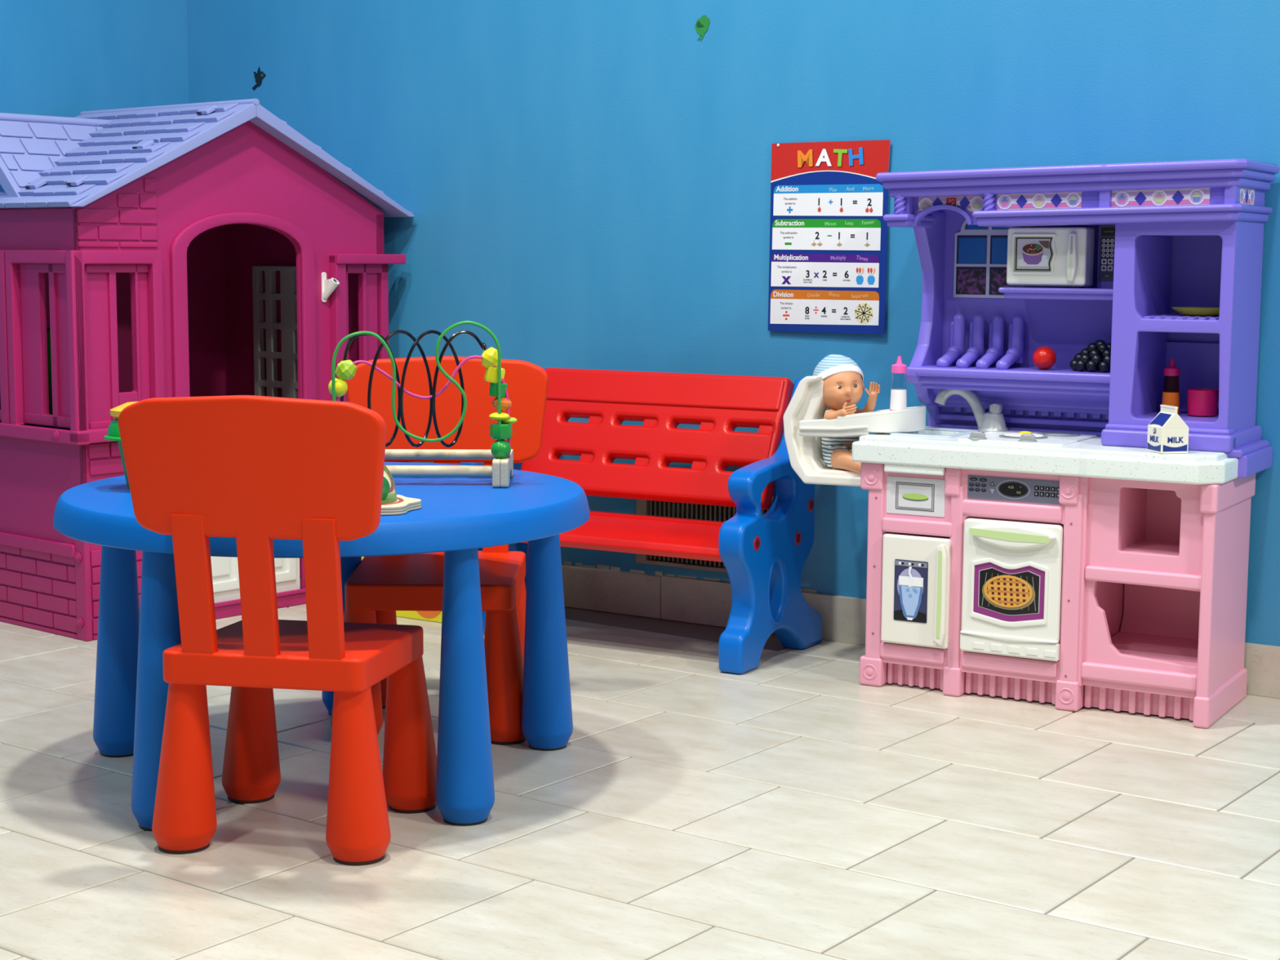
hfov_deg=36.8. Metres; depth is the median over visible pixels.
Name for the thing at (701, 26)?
decal
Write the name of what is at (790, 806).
floor
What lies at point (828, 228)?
poster
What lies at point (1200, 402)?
cup
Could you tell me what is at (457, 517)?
table
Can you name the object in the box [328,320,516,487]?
bead maze
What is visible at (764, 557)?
bench
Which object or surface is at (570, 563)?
trim
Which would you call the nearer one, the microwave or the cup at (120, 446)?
the cup at (120, 446)
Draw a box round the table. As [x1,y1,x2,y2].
[53,462,589,831]
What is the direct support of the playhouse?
on the floor
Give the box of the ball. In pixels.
[1032,346,1056,369]
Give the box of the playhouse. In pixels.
[0,98,414,641]
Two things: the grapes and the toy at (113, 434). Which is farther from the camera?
the grapes
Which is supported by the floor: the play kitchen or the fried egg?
the play kitchen
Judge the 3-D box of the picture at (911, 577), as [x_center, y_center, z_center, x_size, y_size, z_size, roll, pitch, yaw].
[0.538,0.221,3.819,0.070,0.123,0.003,4,8,30]
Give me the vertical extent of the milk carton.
0.086 m
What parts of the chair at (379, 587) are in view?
leg, leg, seat, backrest, leg, leg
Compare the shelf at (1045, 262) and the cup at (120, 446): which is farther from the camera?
the shelf at (1045, 262)
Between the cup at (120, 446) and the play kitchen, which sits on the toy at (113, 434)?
the cup at (120, 446)
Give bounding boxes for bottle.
[889,355,906,410]
[1161,358,1180,414]
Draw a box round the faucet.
[933,389,1008,432]
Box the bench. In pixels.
[460,367,822,674]
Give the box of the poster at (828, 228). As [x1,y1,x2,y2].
[768,139,890,334]
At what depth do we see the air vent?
4.54 m
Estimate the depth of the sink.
3.96 m
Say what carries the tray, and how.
on the high chair at (804, 424)
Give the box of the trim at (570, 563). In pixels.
[564,560,817,593]
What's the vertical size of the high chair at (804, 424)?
0.225 m
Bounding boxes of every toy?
[103,401,137,488]
[380,464,421,515]
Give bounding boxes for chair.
[118,395,436,865]
[330,355,548,745]
[782,375,925,486]
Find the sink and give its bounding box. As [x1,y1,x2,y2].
[889,426,978,438]
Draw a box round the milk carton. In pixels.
[1146,404,1188,453]
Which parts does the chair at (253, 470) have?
leg, leg, backrest, seat, leg, leg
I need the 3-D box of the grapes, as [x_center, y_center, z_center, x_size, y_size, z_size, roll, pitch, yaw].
[0.909,-0.247,3.814,0.114,0.063,0.088,5,8,33]
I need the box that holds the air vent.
[635,494,773,573]
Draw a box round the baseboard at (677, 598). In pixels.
[561,564,1279,698]
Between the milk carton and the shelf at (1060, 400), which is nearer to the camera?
the milk carton
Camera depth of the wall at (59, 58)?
5.02 m
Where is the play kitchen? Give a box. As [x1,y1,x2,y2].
[851,158,1279,728]
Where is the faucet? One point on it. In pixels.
(994, 400)
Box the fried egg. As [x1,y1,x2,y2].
[1003,431,1044,437]
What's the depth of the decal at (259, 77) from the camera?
5.16 m
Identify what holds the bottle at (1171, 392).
on the play kitchen
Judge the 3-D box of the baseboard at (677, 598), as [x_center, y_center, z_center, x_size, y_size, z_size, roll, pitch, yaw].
[1.438,0.394,3.697,6.446,0.106,0.014,5,8,33]
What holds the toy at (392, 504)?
on the table
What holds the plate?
on the play kitchen
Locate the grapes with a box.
[1069,339,1111,372]
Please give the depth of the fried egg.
3.80 m
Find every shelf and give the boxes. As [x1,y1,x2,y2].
[906,364,1110,436]
[998,225,1113,300]
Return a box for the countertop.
[851,426,1238,484]
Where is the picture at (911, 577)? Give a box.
[893,559,928,622]
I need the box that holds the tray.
[836,405,925,432]
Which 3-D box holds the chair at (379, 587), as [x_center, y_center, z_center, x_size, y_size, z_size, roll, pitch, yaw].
[-0.372,0.116,3.554,0.389,0.670,0.383,0,7,0]
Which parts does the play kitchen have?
corner post, rail, cupboard door, rail, handle, corner post, stove knob, rail, oven door, handle, rail, control panel, burner, stove knob, burner, corner post, crown moulding, rail, rail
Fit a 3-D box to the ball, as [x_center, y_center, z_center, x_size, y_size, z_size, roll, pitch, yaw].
[0.812,-0.245,3.859,0.047,0.047,0.047,5,8,33]
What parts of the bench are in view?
frame, seat, backrest, frame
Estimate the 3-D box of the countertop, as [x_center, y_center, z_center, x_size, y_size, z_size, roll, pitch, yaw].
[0.813,-0.047,3.794,0.732,0.072,0.320,4,8,30]
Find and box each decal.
[252,66,266,90]
[694,14,710,40]
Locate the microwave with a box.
[1006,226,1094,287]
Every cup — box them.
[117,441,129,488]
[1186,388,1218,416]
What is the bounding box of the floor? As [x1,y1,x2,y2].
[0,577,1279,959]
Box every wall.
[0,0,188,117]
[186,0,1279,646]
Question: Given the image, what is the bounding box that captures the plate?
[1171,306,1219,315]
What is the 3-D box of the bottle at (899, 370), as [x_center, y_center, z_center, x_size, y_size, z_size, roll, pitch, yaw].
[0.527,-0.196,3.909,0.035,0.113,0.035,5,8,33]
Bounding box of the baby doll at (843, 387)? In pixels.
[812,354,879,473]
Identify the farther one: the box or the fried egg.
the box
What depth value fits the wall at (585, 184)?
4.46 m
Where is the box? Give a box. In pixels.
[361,556,442,622]
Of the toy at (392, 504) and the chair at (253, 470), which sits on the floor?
the chair at (253, 470)
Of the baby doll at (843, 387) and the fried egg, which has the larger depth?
the baby doll at (843, 387)

